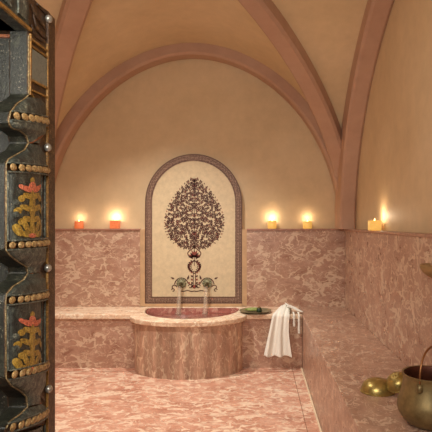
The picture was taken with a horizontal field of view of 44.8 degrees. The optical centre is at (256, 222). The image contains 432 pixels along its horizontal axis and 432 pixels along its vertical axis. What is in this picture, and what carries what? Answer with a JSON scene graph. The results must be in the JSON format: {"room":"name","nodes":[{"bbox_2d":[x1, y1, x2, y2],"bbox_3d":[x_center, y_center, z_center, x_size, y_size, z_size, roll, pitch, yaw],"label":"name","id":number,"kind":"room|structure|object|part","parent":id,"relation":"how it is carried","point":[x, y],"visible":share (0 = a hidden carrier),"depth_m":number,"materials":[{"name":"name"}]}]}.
{"room":"spa","nodes":[
{"label":"spa","id":0,"kind":"room"},
{"bbox_2d":[55,368,321,431],"bbox_3d":[-0.600,1.300,1.680,3.570,0.100,7.160,0,0,0],"label":"floor","id":1,"kind":"structure","parent":0,"point":[84,401],"depth_m":3.63,"materials":[{"name":"pink stone"}]},
{"bbox_2d":[0,0,54,431],"bbox_3d":[-0.862,0.323,0.817,0.577,1.855,1.434,0,0,0],"label":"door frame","id":2,"kind":"structure","parent":1,"relation":"on","point":[27,29],"depth_m":1.36,"materials":[{"name":"brown wood"}]},
{"bbox_3d":[-0.897,-0.492,1.377,0.505,0.008,0.016,0,0,0],"label":"reveal rail","id":3,"kind":"part","parent":2,"relation":"part of","materials":[{"name":"orange paint"}]},
{"bbox_3d":[-0.897,0.380,1.391,0.505,1.740,0.028,0,0,0],"label":"reveal panel","id":4,"kind":"part","parent":2,"relation":"part of","materials":[{"name":"green paint"}]},
{"bbox_3d":[-0.595,-0.553,1.235,0.005,0.063,0.050,0,0,0],"label":"lintel panel","id":5,"kind":"part","parent":2,"relation":"part of","materials":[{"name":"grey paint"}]},
{"bbox_3d":[-0.598,0.275,1.249,0.006,0.158,0.006,0,0,0],"label":"moulding","id":6,"kind":"part","parent":2,"relation":"part of","materials":[{"name":"grey paint"}]},
{"bbox_3d":[-0.598,-0.042,1.249,0.006,0.166,0.006,0,0,0],"label":"moulding","id":7,"kind":"part","parent":2,"relation":"part of","materials":[{"name":"grey paint"}]},
{"bbox_3d":[-0.595,-0.553,1.320,0.005,0.063,0.050,0,0,0],"label":"lintel panel","id":8,"kind":"part","parent":2,"relation":"part of","materials":[{"name":"grey paint"}]},
{"bbox_2d":[12,311,41,370],"bbox_3d":[-0.584,0.312,1.344,0.017,0.170,0.171,0,0,0],"label":"flower","id":9,"kind":"object","parent":2,"relation":"on","point":[26,325],"depth_m":1.31,"materials":[{"name":"paint"}]},
{"bbox_2d":[12,177,41,237],"bbox_3d":[-0.584,-0.040,1.344,0.017,0.156,0.171,0,0,0],"label":"flower","id":10,"kind":"object","parent":2,"relation":"on","point":[26,191],"depth_m":1.31,"materials":[{"name":"paint"}]},
{"bbox_3d":[-0.598,-0.424,1.427,0.004,0.083,0.101,0,0,0],"label":"lattice panel","id":11,"kind":"part","parent":2,"relation":"part of","materials":[{"name":"paint"}]},
{"bbox_3d":[-0.598,0.303,1.445,0.006,0.176,0.006,0,0,0],"label":"moulding","id":12,"kind":"part","parent":2,"relation":"part of","materials":[{"name":"grey paint"}]},
{"bbox_3d":[-0.598,-0.049,1.445,0.006,0.191,0.006,0,0,0],"label":"moulding","id":13,"kind":"part","parent":2,"relation":"part of","materials":[{"name":"grey paint"}]},
{"bbox_3d":[-0.598,0.306,1.468,0.006,0.178,0.006,0,0,0],"label":"moulding","id":14,"kind":"part","parent":2,"relation":"part of","materials":[{"name":"grey paint"}]},
{"bbox_3d":[-0.598,-0.049,1.468,0.006,0.194,0.006,0,0,0],"label":"moulding","id":15,"kind":"part","parent":2,"relation":"part of","materials":[{"name":"grey paint"}]},
{"bbox_2d":[55,371,301,371],"bbox_3d":[-0.804,1.249,4.387,2.361,0.001,0.004,0,0,0],"label":"trim","id":16,"kind":"structure","parent":1,"relation":"on","point":[55,371],"depth_m":4.38,"materials":[{"name":"pink stone"}]},
{"bbox_2d":[134,308,241,379],"bbox_3d":[-0.587,1.019,4.520,0.924,0.462,0.740,0,0,0],"label":"basin","id":17,"kind":"object","parent":1,"relation":"on","point":[171,353],"visible":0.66,"depth_m":4.20,"materials":[{"name":"stone"}]},
{"bbox_2d":[202,286,207,313],"bbox_3d":[-0.475,0.710,4.781,0.059,0.250,0.091,0,0,0],"label":"water stream","id":18,"kind":"object","parent":17,"relation":"in","point":[206,290],"visible":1,"depth_m":4.78,"materials":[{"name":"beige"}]},
{"bbox_2d":[292,369,307,431],"bbox_3d":[0.302,1.249,3.235,0.004,0.001,2.470,0,0,0],"label":"trim","id":19,"kind":"structure","parent":1,"relation":"on","point":[292,369],"depth_m":3.62,"materials":[{"name":"pink stone"}]},
{"bbox_2d":[301,367,321,431],"bbox_3d":[0.382,1.247,1.395,0.012,0.006,6.190,0,0,0],"label":"trim","id":20,"kind":"structure","parent":1,"relation":"on","point":[313,407],"depth_m":3.61,"materials":[{"name":"beige stone"}]},
{"bbox_2d":[298,307,431,431],"bbox_3d":[0.607,1.018,1.595,0.437,0.465,6.590,0,0,0],"label":"bench","id":21,"kind":"object","parent":1,"relation":"on","point":[339,353],"visible":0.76,"depth_m":3.00,"materials":[{"name":"pink stone"}]},
{"bbox_2d":[360,377,394,396],"bbox_3d":[0.562,0.752,2.430,0.161,0.063,0.161,0,0,0],"label":"brass bowl","id":22,"kind":"object","parent":21,"relation":"on","point":[372,386],"visible":0.88,"depth_m":2.38,"materials":[{"name":"gold metal"}]},
{"bbox_2d":[386,371,402,392],"bbox_3d":[0.639,0.717,2.359,0.103,0.085,0.107,0,0,0],"label":"brass bowl","id":23,"kind":"object","parent":21,"relation":"on","point":[394,380],"visible":0.72,"depth_m":2.33,"materials":[{"name":"gold metal"}]},
{"bbox_2d":[397,346,431,430],"bbox_3d":[0.680,0.631,2.030,0.262,0.306,0.262,0,0,0],"label":"brass pot","id":24,"kind":"object","parent":21,"relation":"on","point":[414,400],"visible":1,"depth_m":1.96,"materials":[{"name":"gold metal"}]},
{"bbox_3d":[0.680,0.550,2.030,0.008,0.144,0.220,0,0,41],"label":"handle","id":25,"kind":"part","parent":24,"relation":"part of","materials":[{"name":"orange metal"}]},
{"bbox_2d":[55,59,334,306],"bbox_3d":[-0.600,-0.350,5.060,3.370,3.200,0.200,0,0,0],"label":"wall","id":26,"kind":"structure","parent":0,"point":[164,112],"depth_m":4.96,"materials":[{"name":"beige paint"}]},
{"bbox_2d":[55,319,133,367],"bbox_3d":[-1.534,1.038,4.690,0.981,0.423,0.400,0,0,0],"label":"panel","id":27,"kind":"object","parent":26,"relation":"attached to","point":[79,343],"depth_m":4.49,"materials":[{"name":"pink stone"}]},
{"bbox_2d":[55,307,301,326],"bbox_3d":[-0.819,0.806,4.505,2.413,0.042,0.770,0,0,0],"label":"marble ledge","id":28,"kind":"object","parent":27,"relation":"on","point":[137,315],"visible":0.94,"depth_m":4.47,"materials":[{"name":"pink stone"}]},
{"bbox_2d":[240,307,270,313],"bbox_3d":[-0.013,0.774,4.575,0.282,0.020,0.282,0,0,0],"label":"metal tray","id":29,"kind":"object","parent":28,"relation":"on","point":[264,310],"visible":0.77,"depth_m":4.58,"materials":[{"name":"metal"}]},
{"bbox_2d":[244,307,256,310],"bbox_3d":[-0.043,0.756,4.571,0.137,0.028,0.072,0,0,0],"label":"bundle","id":30,"kind":"object","parent":29,"relation":"on","point":[250,308],"visible":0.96,"depth_m":4.55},
{"bbox_2d":[264,303,302,357],"bbox_3d":[0.259,0.917,4.505,0.249,0.440,0.374,0,0,32],"label":"bath towel","id":31,"kind":"object","parent":28,"relation":"on","point":[278,341],"visible":1,"depth_m":4.42,"materials":[{"name":"white fabric"}]},
{"bbox_2d":[55,229,139,229],"bbox_3d":[-1.556,0.061,4.919,0.913,0.017,0.082,0,0,0],"label":"trim","id":32,"kind":"structure","parent":26,"relation":"attached to","point":[55,229],"depth_m":4.88,"materials":[{"name":"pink stone"}]},
{"bbox_2d":[74,221,83,228],"bbox_3d":[-1.679,0.010,4.915,0.082,0.086,0.082,0,0,0],"label":"candle","id":33,"kind":"object","parent":32,"relation":"on","point":[78,224],"visible":1,"depth_m":4.88,"materials":[{"name":"orange wax"}]},
{"bbox_2d":[110,220,119,228],"bbox_3d":[-1.340,0.007,4.915,0.078,0.092,0.078,0,0,0],"label":"candle","id":34,"kind":"object","parent":32,"relation":"on","point":[114,224],"visible":1,"depth_m":4.88,"materials":[{"name":"orange wax"}]},
{"bbox_2d":[55,230,140,306],"bbox_3d":[-1.562,0.660,4.925,0.925,1.180,0.070,0,0,0],"label":"wall panel","id":35,"kind":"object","parent":26,"relation":"attached to","point":[94,268],"depth_m":4.89,"materials":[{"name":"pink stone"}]},
{"bbox_2d":[140,229,144,305],"bbox_3d":[-1.077,0.422,4.930,0.045,0.725,0.060,0,0,0],"label":"trim","id":36,"kind":"structure","parent":26,"relation":"attached to","point":[142,231],"depth_m":4.90,"materials":[{"name":"beige stone"}]},
{"bbox_2d":[145,154,241,306],"bbox_3d":[-0.598,0.067,4.925,0.914,1.436,0.069,0,0,0],"label":"mosaic panel","id":37,"kind":"object","parent":26,"relation":"attached to","point":[193,202],"visible":1,"depth_m":4.92,"materials":[{"name":"beige tile"}]},
{"bbox_2d":[176,278,185,287],"bbox_3d":[-0.714,0.566,4.862,0.097,0.094,0.112,0,0,0],"label":"spout","id":38,"kind":"object","parent":37,"relation":"attached to","point":[180,283],"visible":1,"depth_m":4.90,"materials":[{"name":"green metal"}]},
{"bbox_2d":[202,278,211,287],"bbox_3d":[-0.469,0.566,4.862,0.097,0.094,0.112,0,0,0],"label":"spout","id":39,"kind":"object","parent":37,"relation":"attached to","point":[207,282],"visible":0.98,"depth_m":4.90,"materials":[{"name":"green metal"}]},
{"bbox_2d":[55,43,336,194],"bbox_3d":[-0.600,-0.808,4.875,3.000,1.727,0.170,0,0,0],"label":"trim","id":40,"kind":"structure","parent":26,"relation":"attached to","point":[66,131],"depth_m":4.79,"materials":[{"name":"pink paint"}]},
{"bbox_2d":[242,229,246,305],"bbox_3d":[-0.118,0.422,4.930,0.045,0.725,0.060,0,0,0],"label":"trim","id":41,"kind":"structure","parent":26,"relation":"attached to","point":[244,231],"depth_m":4.90,"materials":[{"name":"beige stone"}]},
{"bbox_2d":[242,319,301,367],"bbox_3d":[0.129,1.038,4.690,0.518,0.423,0.400,0,0,0],"label":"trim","id":42,"kind":"structure","parent":26,"relation":"attached to","point":[255,332],"depth_m":4.49,"materials":[{"name":"pink stone"}]},
{"bbox_2d":[247,229,343,229],"bbox_3d":[0.358,0.061,4.919,0.909,0.017,0.082,0,0,0],"label":"trim","id":43,"kind":"structure","parent":26,"relation":"attached to","point":[247,229],"depth_m":4.88,"materials":[{"name":"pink stone"}]},
{"bbox_2d":[268,221,275,228],"bbox_3d":[0.141,0.009,4.915,0.082,0.087,0.082,0,0,0],"label":"candle","id":44,"kind":"object","parent":43,"relation":"on","point":[271,224],"visible":1,"depth_m":4.88,"materials":[{"name":"yellow wax"}]},
{"bbox_2d":[303,220,311,228],"bbox_3d":[0.476,0.010,4.915,0.086,0.084,0.086,0,0,0],"label":"candle","id":45,"kind":"object","parent":43,"relation":"on","point":[307,224],"visible":1,"depth_m":4.88,"materials":[{"name":"yellow wax"}]},
{"bbox_2d":[247,230,344,306],"bbox_3d":[0.395,0.660,4.925,0.981,1.180,0.070,0,0,0],"label":"wall panel","id":46,"kind":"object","parent":26,"relation":"attached to","point":[296,268],"depth_m":4.89,"materials":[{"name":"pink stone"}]},
{"bbox_2d":[35,0,367,128],"bbox_3d":[-0.600,-0.802,1.630,2.970,1.710,6.660,0,0,0],"label":"ceiling","id":47,"kind":"structure","parent":0,"point":[114,32],"depth_m":4.10,"materials":[{"name":"beige paint"}]},
{"bbox_2d":[55,0,92,136],"bbox_3d":[-0.600,-0.802,2.460,0.156,1.740,5.846,0,0,-31],"label":"trim","id":48,"kind":"structure","parent":47,"relation":"attached to","point":[72,16],"depth_m":3.72,"materials":[{"name":"pink paint"}]},
{"bbox_2d":[238,0,340,177],"bbox_3d":[-0.600,-0.802,2.460,0.156,1.740,5.846,0,0,31],"label":"trim","id":49,"kind":"structure","parent":47,"relation":"attached to","point":[265,13],"depth_m":3.98,"materials":[{"name":"pink paint"}]},
{"bbox_2d":[356,0,431,232],"bbox_3d":[0.985,-0.350,1.630,0.200,3.200,6.660,0,0,0],"label":"wall","id":50,"kind":"structure","parent":0,"point":[394,186],"depth_m":3.21,"materials":[{"name":"beige paint"}]},
{"bbox_2d":[335,0,394,228],"bbox_3d":[0.812,-0.808,2.460,0.145,1.727,5.030,0,0,0],"label":"trim","id":51,"kind":"structure","parent":50,"relation":"attached to","point":[375,19],"depth_m":4.18,"materials":[{"name":"pink paint"}]},
{"bbox_2d":[344,229,431,237],"bbox_3d":[0.849,0.061,1.630,0.072,0.017,6.660,0,0,0],"label":"trim","id":52,"kind":"structure","parent":50,"relation":"attached to","point":[427,235],"depth_m":3.04,"materials":[{"name":"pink stone"}]},
{"bbox_2d":[368,219,381,230],"bbox_3d":[0.823,0.010,3.646,0.078,0.086,0.078,0,0,0],"label":"candle","id":53,"kind":"object","parent":52,"relation":"on","point":[373,225],"visible":1,"depth_m":3.61,"materials":[{"name":"yellow wax"}]},
{"bbox_2d":[345,231,431,366],"bbox_3d":[0.855,0.660,1.595,0.060,1.180,6.590,0,0,0],"label":"wall panel","id":54,"kind":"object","parent":50,"relation":"attached to","point":[387,290],"depth_m":3.15,"materials":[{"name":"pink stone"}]},
{"bbox_2d":[420,263,431,277],"bbox_3d":[0.791,0.225,2.410,0.068,0.066,0.180,0,0,0],"label":"bowl","id":55,"kind":"object","parent":50,"relation":"attached to","point":[426,268],"visible":1,"depth_m":2.38,"materials":[{"name":"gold metal"}]}
]}

